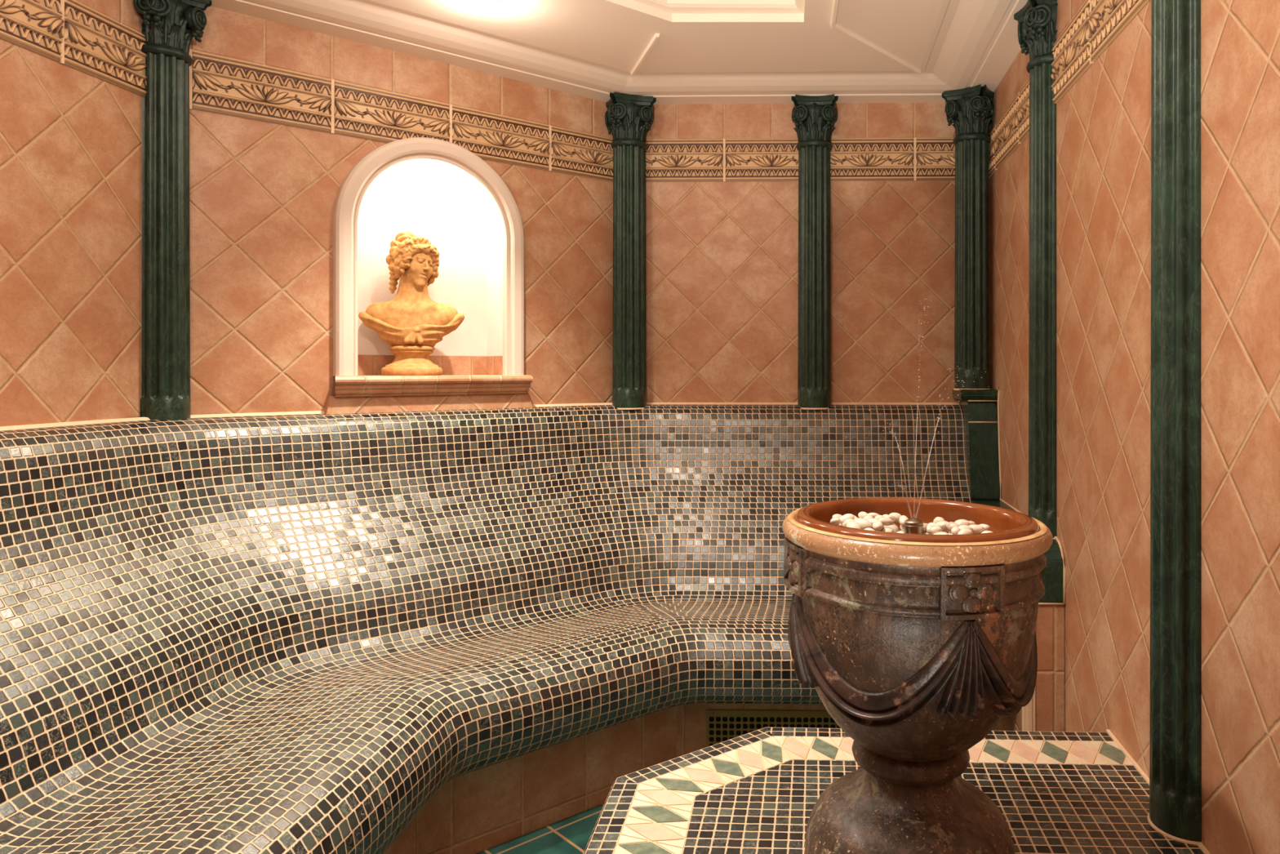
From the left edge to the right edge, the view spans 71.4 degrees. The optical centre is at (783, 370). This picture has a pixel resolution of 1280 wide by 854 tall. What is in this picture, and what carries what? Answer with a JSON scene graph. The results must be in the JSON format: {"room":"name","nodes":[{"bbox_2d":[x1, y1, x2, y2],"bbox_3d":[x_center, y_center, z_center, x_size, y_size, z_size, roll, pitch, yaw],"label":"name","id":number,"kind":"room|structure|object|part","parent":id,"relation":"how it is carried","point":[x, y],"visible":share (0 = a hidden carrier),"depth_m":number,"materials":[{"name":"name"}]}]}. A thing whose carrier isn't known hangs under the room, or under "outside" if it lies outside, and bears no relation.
{"room":"spa","nodes":[
{"label":"spa","id":0,"kind":"room"},
{"bbox_2d":[0,0,146,426],"bbox_3d":[-1.522,0.020,0.660,0.014,1.960,2.822,0,0,2],"label":"wall","id":1,"kind":"structure","parent":0,"point":[73,82],"depth_m":1.82,"materials":[{"name":"tile"}]},
{"bbox_2d":[188,6,613,414],"bbox_3d":[-1.065,0.020,2.550,1.255,1.960,0.198,0,0,-43],"label":"wall","id":2,"kind":"structure","parent":0,"point":[310,152],"depth_m":2.42,"materials":[{"name":"tile"}]},
{"bbox_2d":[324,374,533,413],"bbox_3d":[-1.041,0.071,2.551,0.592,0.114,0.214,0,0,-43],"label":"sill","id":3,"kind":"structure","parent":2,"relation":"attached to","point":[353,393],"depth_m":2.46,"materials":[{"name":"ceramic"}]},
{"bbox_2d":[358,231,464,375],"bbox_3d":[-1.078,-0.194,2.539,0.281,0.418,0.163,0,0,-22],"label":"bust","id":4,"kind":"object","parent":3,"relation":"on","point":[412,323],"visible":1,"depth_m":2.50,"materials":[{"name":"beige stone"}]},
{"bbox_2d":[358,311,464,346],"bbox_3d":[-1.078,-0.119,2.539,0.283,0.101,0.137,0,0,-22],"label":"drapery","id":5,"kind":"object","parent":4,"relation":"hanging from","point":[397,329],"depth_m":2.49,"materials":[{"name":"beige stone"}]},
{"bbox_3d":[-0.997,-0.324,2.504,0.538,0.677,0.037,0,0,-43],"label":"niche frame","id":6,"kind":"part","parent":2,"relation":"part of","materials":[{"name":"paint"}]},
{"bbox_2d":[432,160,442,164],"bbox_3d":[-1.016,-0.614,2.568,0.032,0.010,0.032,0,0,0],"label":"lamp","id":7,"kind":"object","parent":2,"relation":"attached to","point":[433,162],"visible":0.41,"depth_m":2.57,"materials":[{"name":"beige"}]},
{"bbox_2d":[210,0,955,104],"bbox_3d":[-1.026,-0.904,1.412,1.440,0.026,4.296,0,0,30],"label":"trim","id":8,"kind":"structure","parent":2,"relation":"attached to","point":[376,23],"depth_m":2.62,"materials":[{"name":"paint"}]},
{"bbox_2d":[475,803,604,853],"bbox_3d":[-0.450,1.000,1.150,2.500,0.001,3.900,0,0,0],"label":"floor","id":9,"kind":"structure","parent":0,"point":[571,834],"depth_m":1.87,"materials":[{"name":"teal tile"}]},
{"bbox_2d":[0,402,1010,853],"bbox_3d":[-0.496,0.553,1.083,2.168,0.893,3.692,0,0,0],"label":"bench","id":10,"kind":"object","parent":9,"relation":"on","point":[451,631],"visible":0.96,"depth_m":1.96,"materials":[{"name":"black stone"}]},
{"bbox_2d":[133,0,211,420],"bbox_3d":[-1.466,-0.380,2.061,0.152,1.020,0.152,0,0,24],"label":"fluted column","id":11,"kind":"structure","parent":10,"relation":"on","point":[168,26],"depth_m":2.03,"materials":[{"name":"stone"}]},
{"bbox_2d":[604,92,656,409],"bbox_3d":[-0.511,-0.381,2.888,0.152,1.018,0.152,0,0,-21],"label":"fluted column","id":12,"kind":"structure","parent":10,"relation":"on","point":[627,117],"depth_m":2.84,"materials":[{"name":"stone"}]},
{"bbox_2d":[706,709,839,746],"bbox_3d":[0.029,0.914,2.153,0.440,0.153,0.003,0,0,1],"label":"vent grille","id":13,"kind":"object","parent":10,"relation":"attached to","point":[722,725],"visible":0.24,"depth_m":2.15,"materials":[{"name":"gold metal"}]},
{"bbox_2d":[791,94,838,409],"bbox_3d":[0.101,-0.381,2.899,0.152,1.018,0.152,0,0,1],"label":"fluted column","id":14,"kind":"structure","parent":10,"relation":"on","point":[815,117],"depth_m":2.85,"materials":[{"name":"stone"}]},
{"bbox_2d":[582,727,1210,853],"bbox_3d":[0.165,0.848,1.137,0.932,0.303,1.174,0,0,0],"label":"platform","id":15,"kind":"object","parent":9,"relation":"on","point":[756,792],"visible":0.79,"depth_m":1.45,"materials":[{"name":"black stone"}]},
{"bbox_2d":[782,497,1053,853],"bbox_3d":[0.179,0.447,1.200,0.363,0.505,0.363,0,0,-6],"label":"urn","id":16,"kind":"object","parent":15,"relation":"on","point":[917,646],"visible":0.97,"depth_m":1.08,"materials":[{"name":"brown stone"}]},
{"bbox_2d":[786,547,798,585],"bbox_3d":[0.011,0.258,1.155,0.013,0.055,0.060,0,0,-15],"label":"flower","id":17,"kind":"object","parent":16,"relation":"on","point":[792,553],"depth_m":1.15,"materials":[{"name":"brown ceramic"}]},
{"bbox_3d":[0.017,0.258,1.157,0.023,0.062,0.083,0,0,-15],"label":"panel","id":18,"kind":"part","parent":16,"relation":"part of","materials":[{"name":"brown stone"}]},
{"bbox_2d":[904,517,924,533],"bbox_3d":[0.177,0.229,1.188,0.026,0.057,0.026,0,0,0],"label":"fountain nozzle","id":19,"kind":"object","parent":16,"relation":"in","point":[913,526],"visible":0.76,"depth_m":1.18,"materials":[{"name":"silver metal"}]},
{"bbox_2d":[869,409,912,517],"bbox_3d":[0.145,0.127,1.192,0.060,0.148,0.022,0,0,0],"label":"water jet","id":20,"kind":"object","parent":19,"relation":"attached to","point":[869,410],"visible":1,"depth_m":1.19,"materials":[{"name":"white"}]},
{"bbox_2d":[881,480,912,518],"bbox_3d":[0.154,0.176,1.191,0.041,0.051,0.021,0,0,0],"label":"water jet","id":21,"kind":"object","parent":19,"relation":"attached to","point":[908,481],"visible":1,"depth_m":1.19,"materials":[{"name":"white"}]},
{"bbox_2d":[913,294,927,517],"bbox_3d":[0.186,0.049,1.188,0.020,0.303,0.010,0,0,0],"label":"water jet","id":22,"kind":"object","parent":19,"relation":"attached to","point":[922,295],"visible":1,"depth_m":1.19,"materials":[{"name":"white"}]},
{"bbox_2d":[915,367,986,518],"bbox_3d":[0.236,0.095,1.188,0.117,0.212,0.042,0,0,0],"label":"water jet","id":23,"kind":"object","parent":19,"relation":"attached to","point":[974,367],"visible":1,"depth_m":1.19,"materials":[{"name":"white"}]},
{"bbox_2d":[787,546,1046,761],"bbox_3d":[0.176,0.370,1.200,0.348,0.274,0.348,1,0,0],"label":"bowl","id":24,"kind":"object","parent":16,"relation":"on","point":[915,660],"depth_m":1.06,"materials":[{"name":"brown ceramic"}]},
{"bbox_2d":[795,497,1039,567],"bbox_3d":[0.179,0.227,1.200,0.329,0.060,0.329,1,0,0],"label":"basin","id":25,"kind":"object","parent":16,"relation":"in","point":[1013,541],"depth_m":1.08,"materials":[{"name":"orange ceramic"}]},
{"bbox_2d":[947,572,994,613],"bbox_3d":[0.223,0.262,1.033,0.060,0.055,0.013,0,0,-15],"label":"flower","id":26,"kind":"object","parent":16,"relation":"on","point":[968,593],"depth_m":1.03,"materials":[{"name":"brown ceramic"}]},
{"bbox_3d":[0.222,0.262,1.038,0.083,0.062,0.023,0,0,-15],"label":"panel","id":27,"kind":"part","parent":16,"relation":"part of","materials":[{"name":"brown stone"}]},
{"bbox_3d":[0.340,0.264,1.243,0.023,0.062,0.083,0,0,-15],"label":"panel","id":28,"kind":"part","parent":16,"relation":"part of","materials":[{"name":"brown ceramic"}]},
{"label":"pebble","id":29,"kind":"object","parent":16,"relation":"in","visible":0},
{"bbox_2d":[927,522,935,526],"bbox_3d":[0.210,0.219,1.228,0.016,0.010,0.012,0,0,21],"label":"pebble","id":30,"kind":"object","parent":29,"relation":"on","point":[932,524],"visible":0.31,"depth_m":1.23,"materials":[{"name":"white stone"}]},
{"bbox_2d":[933,516,945,523],"bbox_3d":[0.219,0.213,1.233,0.017,0.013,0.015,-1,-1,32],"label":"pebble","id":31,"kind":"object","parent":30,"relation":"on","point":[936,519],"visible":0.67,"depth_m":1.23,"materials":[{"name":"white stone"}]},
{"label":"pebble","id":32,"kind":"object","parent":16,"relation":"in","visible":0},
{"bbox_2d":[928,525,942,534],"bbox_3d":[0.206,0.217,1.186,0.017,0.012,0.012,0,0,18],"label":"pebble","id":33,"kind":"object","parent":32,"relation":"on","point":[935,529],"visible":0.88,"depth_m":1.18,"materials":[{"name":"white stone"}]},
{"label":"pebble","id":34,"kind":"object","parent":16,"relation":"in","visible":0},
{"label":"pebble","id":35,"kind":"object","parent":34,"relation":"on","visible":0},
{"bbox_2d":[846,521,861,528],"bbox_3d":[0.094,0.212,1.181,0.020,0.015,0.024,0,0,-40],"label":"pebble","id":36,"kind":"object","parent":35,"relation":"on","point":[851,524],"visible":0.61,"depth_m":1.18,"materials":[{"name":"white stone"}]},
{"label":"pebble","id":37,"kind":"object","parent":16,"relation":"in","visible":0},
{"label":"pebble","id":38,"kind":"object","parent":37,"relation":"on","visible":0},
{"label":"pebble","id":39,"kind":"object","parent":38,"relation":"on","visible":0},
{"bbox_2d":[863,515,873,519],"bbox_3d":[0.118,0.209,1.226,0.015,0.012,0.013,0,0,-8],"label":"pebble","id":40,"kind":"object","parent":39,"relation":"on","point":[867,517],"visible":0.48,"depth_m":1.22,"materials":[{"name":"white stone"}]},
{"bbox_2d":[866,518,878,524],"bbox_3d":[0.123,0.211,1.212,0.023,0.012,0.014,0,0,30],"label":"pebble","id":41,"kind":"object","parent":39,"relation":"on","point":[872,521],"visible":0.38,"depth_m":1.21,"materials":[{"name":"white stone"}]},
{"label":"pebble","id":42,"kind":"object","parent":39,"relation":"on","visible":0},
{"bbox_2d":[874,515,884,519],"bbox_3d":[0.133,0.207,1.220,0.016,0.011,0.014,0,0,41],"label":"pebble","id":43,"kind":"object","parent":42,"relation":"on","point":[877,517],"visible":0.55,"depth_m":1.22,"materials":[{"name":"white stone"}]},
{"label":"pebble","id":44,"kind":"object","parent":16,"relation":"in","visible":0},
{"label":"pebble","id":45,"kind":"object","parent":44,"relation":"on","visible":0},
{"bbox_2d":[844,519,855,526],"bbox_3d":[0.093,0.211,1.205,0.020,0.013,0.016,0,0,-6],"label":"pebble","id":46,"kind":"object","parent":45,"relation":"on","point":[846,521],"visible":0.42,"depth_m":1.20,"materials":[{"name":"white stone"}]},
{"bbox_2d":[854,518,872,528],"bbox_3d":[0.108,0.212,1.196,0.026,0.018,0.019,0,0,38],"label":"pebble","id":47,"kind":"object","parent":45,"relation":"on","point":[864,523],"visible":0.67,"depth_m":1.19,"materials":[{"name":"white stone"}]},
{"label":"pebble","id":48,"kind":"object","parent":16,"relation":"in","visible":0},
{"label":"pebble","id":49,"kind":"object","parent":48,"relation":"on","visible":0},
{"bbox_2d":[884,522,898,532],"bbox_3d":[0.151,0.223,1.235,0.018,0.018,0.025,0,0,-41],"label":"pebble","id":50,"kind":"object","parent":49,"relation":"on","point":[894,526],"visible":0.31,"depth_m":1.23,"materials":[{"name":"white stone"}]},
{"bbox_2d":[884,515,895,522],"bbox_3d":[0.149,0.210,1.235,0.018,0.012,0.014,0,0,-29],"label":"pebble","id":51,"kind":"object","parent":50,"relation":"on","point":[892,517],"visible":0.56,"depth_m":1.23,"materials":[{"name":"white stone"}]},
{"label":"pebble","id":52,"kind":"object","parent":16,"relation":"in","visible":0},
{"label":"pebble","id":53,"kind":"object","parent":52,"relation":"on","visible":0},
{"bbox_2d":[980,530,992,533],"bbox_3d":[0.275,0.224,1.184,0.021,0.013,0.017,0,0,41],"label":"pebble","id":54,"kind":"object","parent":53,"relation":"on","point":[983,531],"visible":0.27,"depth_m":1.18,"materials":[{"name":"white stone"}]},
{"label":"pebble","id":55,"kind":"object","parent":53,"relation":"on","visible":0},
{"bbox_2d":[968,524,984,533],"bbox_3d":[0.260,0.217,1.194,0.026,0.014,0.016,0,0,32],"label":"pebble","id":56,"kind":"object","parent":55,"relation":"on","point":[977,529],"visible":0.72,"depth_m":1.19,"materials":[{"name":"white stone"}]},
{"bbox_2d":[978,524,990,530],"bbox_3d":[0.275,0.219,1.209,0.015,0.014,0.024,0,0,-15],"label":"pebble","id":57,"kind":"object","parent":55,"relation":"on","point":[987,527],"visible":0.52,"depth_m":1.20,"materials":[{"name":"white stone"}]},
{"label":"pebble","id":58,"kind":"object","parent":16,"relation":"in","visible":0},
{"label":"pebble","id":59,"kind":"object","parent":58,"relation":"on","visible":0},
{"bbox_2d":[946,521,959,529],"bbox_3d":[0.230,0.212,1.193,0.017,0.010,0.013,0,0,29],"label":"pebble","id":60,"kind":"object","parent":59,"relation":"on","point":[950,525],"visible":0.91,"depth_m":1.19,"materials":[{"name":"white stone"}]},
{"bbox_2d":[954,519,969,525],"bbox_3d":[0.244,0.212,1.202,0.024,0.015,0.020,0,0,2],"label":"pebble","id":61,"kind":"object","parent":59,"relation":"on","point":[961,522],"visible":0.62,"depth_m":1.20,"materials":[{"name":"white stone"}]},
{"label":"pebble","id":62,"kind":"object","parent":16,"relation":"in","visible":0},
{"bbox_2d":[888,512,902,522],"bbox_3d":[0.159,0.210,1.247,0.021,0.015,0.015,0,0,4],"label":"pebble","id":63,"kind":"object","parent":62,"relation":"on","point":[896,515],"visible":0.65,"depth_m":1.24,"materials":[{"name":"white stone"}]},
{"bbox_2d":[1147,0,1202,844],"bbox_3d":[0.623,-0.094,1.346,0.152,1.592,0.152,0,0,0],"label":"fluted column","id":64,"kind":"structure","parent":15,"relation":"on","point":[1175,812],"depth_m":1.31,"materials":[{"name":"stone"}]},
{"bbox_2d":[951,386,1066,731],"bbox_3d":[0.611,0.526,2.447,0.126,0.947,0.914,0,0,0],"label":"bench","id":65,"kind":"object","parent":9,"relation":"on","point":[1045,712],"visible":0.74,"depth_m":2.00,"materials":[{"name":"tile"}]},
{"bbox_2d":[942,84,994,390],"bbox_3d":[0.605,-0.413,2.816,0.152,0.954,0.152,0,0,36],"label":"fluted column","id":66,"kind":"structure","parent":65,"relation":"on","point":[971,110],"depth_m":2.77,"materials":[{"name":"stone"}]},
{"bbox_3d":[0.611,0.465,2.450,0.092,0.134,0.905,0,0,2],"label":"arm","id":67,"kind":"part","parent":65,"relation":"part of"},
{"bbox_3d":[0.561,0.768,2.006,0.027,0.464,0.014,0,0,0],"label":"corner trim","id":68,"kind":"part","parent":65,"relation":"part of","materials":[{"name":"tile"}]},
{"bbox_3d":[0.561,0.768,1.998,0.010,0.464,0.003,0,0,2],"label":"corner trim","id":69,"kind":"part","parent":65,"relation":"part of","materials":[{"name":"tile"}]},
{"bbox_2d":[1013,0,1057,538],"bbox_3d":[0.650,-0.244,2.122,0.152,1.292,0.152,0,0,0],"label":"fluted column","id":70,"kind":"structure","parent":65,"relation":"on","point":[1037,20],"depth_m":2.08,"materials":[{"name":"stone"}]},
{"bbox_2d":[381,0,935,71],"bbox_3d":[-0.453,-0.935,1.085,1.687,0.050,3.141,0,0,0],"label":"ceiling","id":71,"kind":"structure","parent":0,"point":[695,34],"depth_m":2.34,"materials":[{"name":"paint"}]},
{"bbox_2d":[470,0,500,6],"bbox_3d":[-0.732,-0.901,2.137,0.074,0.016,0.074,0,0,0],"label":"recessed light","id":72,"kind":"object","parent":71,"relation":"in","point":[482,2],"visible":1,"depth_m":2.14,"materials":[{"name":"beige glass"}]},
{"bbox_3d":[-0.732,-0.901,2.137,0.047,0.016,0.047,0,0,0],"label":"bulb","id":73,"kind":"part","parent":72,"relation":"part of","materials":[{"name":"white glass"}]},
{"bbox_2d":[630,33,659,75],"bbox_3d":[-0.403,-0.905,2.519,0.012,0.010,0.337,0,0,-22],"label":"trim","id":74,"kind":"structure","parent":71,"relation":"attached to","point":[656,36],"depth_m":2.49,"materials":[{"name":"paint"}]},
{"bbox_3d":[-0.449,-0.935,1.742,1.002,0.050,1.085,0,0,0],"label":"recessed panel","id":75,"kind":"part","parent":71,"relation":"part of","materials":[{"name":"paint"}]},
{"bbox_2d":[830,0,839,29],"bbox_3d":[0.129,-0.903,1.250,0.016,0.014,2.100,0,0,0],"label":"trim","id":76,"kind":"structure","parent":71,"relation":"attached to","point":[835,2],"depth_m":2.21,"materials":[{"name":"paint"}]},
{"bbox_2d":[835,23,920,74],"bbox_3d":[0.270,-0.905,2.476,0.012,0.010,0.460,0,0,38],"label":"trim","id":77,"kind":"structure","parent":71,"relation":"attached to","point":[838,28],"depth_m":2.46,"materials":[{"name":"paint"}]},
{"bbox_2d":[645,102,959,402],"bbox_3d":[0.056,0.020,2.913,1.240,1.960,0.014,0,0,1],"label":"wall","id":78,"kind":"structure","parent":0,"point":[722,180],"depth_m":2.92,"materials":[{"name":"tile"}]},
{"bbox_2d":[987,0,1279,853],"bbox_3d":[0.606,0.020,1.079,0.019,1.960,3.659,0,0,2],"label":"wall","id":79,"kind":"structure","parent":0,"point":[1101,49],"depth_m":1.54,"materials":[{"name":"tile"}]},
{"bbox_2d":[914,0,1027,92],"bbox_3d":[0.471,-0.904,1.083,0.275,0.026,3.659,0,0,2],"label":"trim","id":80,"kind":"structure","parent":79,"relation":"attached to","point":[966,43],"depth_m":2.40,"materials":[{"name":"paint"}]},
{"label":"pebble","id":81,"kind":"object","parent":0,"visible":0},
{"bbox_2d":[900,524,906,533],"bbox_3d":[0.172,0.220,1.219,0.023,0.015,0.018,0,0,34],"label":"pebble","id":82,"kind":"object","parent":81,"relation":"on","point":[902,527],"visible":0.34,"depth_m":1.21,"materials":[{"name":"white stone"}]},
{"bbox_2d":[898,515,908,525],"bbox_3d":[0.167,0.209,1.219,0.013,0.013,0.020,0,0,5],"label":"pebble","id":83,"kind":"object","parent":82,"relation":"on","point":[902,518],"visible":0.74,"depth_m":1.21,"materials":[{"name":"white stone"}]},
{"label":"pebble","id":84,"kind":"object","parent":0,"visible":0},
{"label":"pebble","id":85,"kind":"object","parent":84,"relation":"on","visible":0},
{"label":"pebble","id":86,"kind":"object","parent":85,"relation":"on","visible":0},
{"label":"pebble","id":87,"kind":"object","parent":86,"relation":"on","visible":0},
{"bbox_2d":[951,526,959,534],"bbox_3d":[0.231,0.216,1.177,0.012,0.012,0.017,0,0,19],"label":"pebble","id":88,"kind":"object","parent":87,"relation":"on","point":[954,531],"visible":0.94,"depth_m":1.17,"materials":[{"name":"white stone"}]},
{"bbox_2d":[957,524,973,532],"bbox_3d":[0.245,0.216,1.183,0.024,0.012,0.020,0,0,-31],"label":"pebble","id":89,"kind":"object","parent":87,"relation":"on","point":[962,526],"visible":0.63,"depth_m":1.18,"materials":[{"name":"white stone"}]},
{"label":"pebble","id":90,"kind":"object","parent":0,"visible":0},
{"label":"pebble","id":91,"kind":"object","parent":90,"relation":"on","visible":0},
{"label":"pebble","id":92,"kind":"object","parent":91,"relation":"on","visible":0},
{"bbox_2d":[922,523,927,531],"bbox_3d":[0.189,0.216,1.206,0.019,0.013,0.016,0,0,-19],"label":"pebble","id":93,"kind":"object","parent":92,"relation":"on","point":[925,526],"visible":0.39,"depth_m":1.20,"materials":[{"name":"white stone"}]},
{"bbox_2d":[925,524,932,533],"bbox_3d":[0.201,0.219,1.205,0.012,0.012,0.017,0,0,3],"label":"pebble","id":94,"kind":"object","parent":92,"relation":"on","point":[929,526],"visible":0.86,"depth_m":1.20,"materials":[{"name":"white stone"}]},
{"label":"pebble","id":95,"kind":"object","parent":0,"visible":0},
{"label":"pebble","id":96,"kind":"object","parent":95,"relation":"on","visible":0},
{"bbox_2d":[934,520,948,530],"bbox_3d":[0.219,0.215,1.210,0.020,0.013,0.024,0,0,-11],"label":"pebble","id":97,"kind":"object","parent":96,"relation":"on","point":[942,524],"visible":0.77,"depth_m":1.20,"materials":[{"name":"white stone"}]},
{"label":"pebble","id":98,"kind":"object","parent":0,"visible":0},
{"label":"pebble","id":99,"kind":"object","parent":98,"relation":"on","visible":0},
{"bbox_2d":[957,528,973,534],"bbox_3d":[0.241,0.218,1.162,0.021,0.014,0.015,0,0,-17],"label":"pebble","id":100,"kind":"object","parent":99,"relation":"on","point":[962,531],"visible":0.44,"depth_m":1.16,"materials":[{"name":"white stone"}]},
{"label":"pebble","id":101,"kind":"object","parent":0,"visible":0},
{"label":"pebble","id":102,"kind":"object","parent":101,"relation":"on","visible":0},
{"bbox_2d":[935,531,949,534],"bbox_3d":[0.211,0.221,1.161,0.016,0.013,0.026,0,0,-24],"label":"pebble","id":103,"kind":"object","parent":102,"relation":"on","point":[940,532],"visible":0.3,"depth_m":1.16,"materials":[{"name":"white stone"}]},
{"label":"pebble","id":104,"kind":"object","parent":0,"visible":0},
{"label":"pebble","id":105,"kind":"object","parent":104,"relation":"on","visible":0},
{"bbox_2d":[881,527,893,532],"bbox_3d":[0.140,0.220,1.188,0.017,0.013,0.020,0,0,7],"label":"pebble","id":106,"kind":"object","parent":105,"relation":"on","point":[886,529],"visible":0.44,"depth_m":1.18,"materials":[{"name":"white stone"}]},
{"label":"pebble","id":107,"kind":"object","parent":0,"visible":0},
{"bbox_2d":[872,520,883,530],"bbox_3d":[0.127,0.210,1.185,0.015,0.012,0.020,0,0,-2],"label":"pebble","id":108,"kind":"object","parent":107,"relation":"on","point":[877,525],"visible":1,"depth_m":1.18,"materials":[{"name":"white stone"}]},
{"bbox_2d":[878,517,893,525],"bbox_3d":[0.139,0.207,1.195,0.021,0.011,0.014,0,0,-11],"label":"pebble","id":109,"kind":"object","parent":107,"relation":"on","point":[885,521],"visible":1,"depth_m":1.19,"materials":[{"name":"white stone"}]},
{"label":"pebble","id":110,"kind":"object","parent":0,"visible":0},
{"label":"pebble","id":111,"kind":"object","parent":110,"relation":"on","visible":0},
{"bbox_2d":[831,514,842,518],"bbox_3d":[0.078,0.213,1.259,0.014,0.012,0.019,0,0,43],"label":"pebble","id":112,"kind":"object","parent":111,"relation":"on","point":[838,516],"visible":0.33,"depth_m":1.25,"materials":[{"name":"white stone"}]},
{"label":"pebble","id":113,"kind":"object","parent":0,"visible":0},
{"label":"pebble","id":114,"kind":"object","parent":113,"relation":"on","visible":0},
{"bbox_2d":[830,517,840,524],"bbox_3d":[0.072,0.211,1.218,0.015,0.012,0.018,0,0,-12],"label":"pebble","id":115,"kind":"object","parent":114,"relation":"on","point":[836,521],"visible":0.87,"depth_m":1.21,"materials":[{"name":"white stone"}]},
{"label":"pebble","id":116,"kind":"object","parent":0,"visible":0},
{"label":"pebble","id":117,"kind":"object","parent":116,"relation":"on","visible":0},
{"bbox_2d":[857,511,867,518],"bbox_3d":[0.115,0.211,1.267,0.018,0.012,0.013,0,0,43],"label":"pebble","id":118,"kind":"object","parent":117,"relation":"on","point":[861,514],"visible":0.56,"depth_m":1.26,"materials":[{"name":"white stone"}]},
{"label":"pebble","id":119,"kind":"object","parent":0,"visible":0},
{"label":"pebble","id":120,"kind":"object","parent":119,"relation":"on","visible":0},
{"label":"pebble","id":121,"kind":"object","parent":120,"relation":"on","visible":0},
{"bbox_2d":[866,512,879,518],"bbox_3d":[0.127,0.207,1.240,0.019,0.010,0.015,0,0,-6],"label":"pebble","id":122,"kind":"object","parent":121,"relation":"on","point":[873,514],"visible":0.55,"depth_m":1.23,"materials":[{"name":"white stone"}]},
{"label":"pebble","id":123,"kind":"object","parent":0,"visible":0},
{"bbox_2d":[839,513,854,524],"bbox_3d":[0.088,0.210,1.238,0.023,0.014,0.015,0,0,-2],"label":"pebble","id":124,"kind":"object","parent":123,"relation":"on","point":[848,516],"visible":0.7,"depth_m":1.23,"materials":[{"name":"white stone"}]}
]}

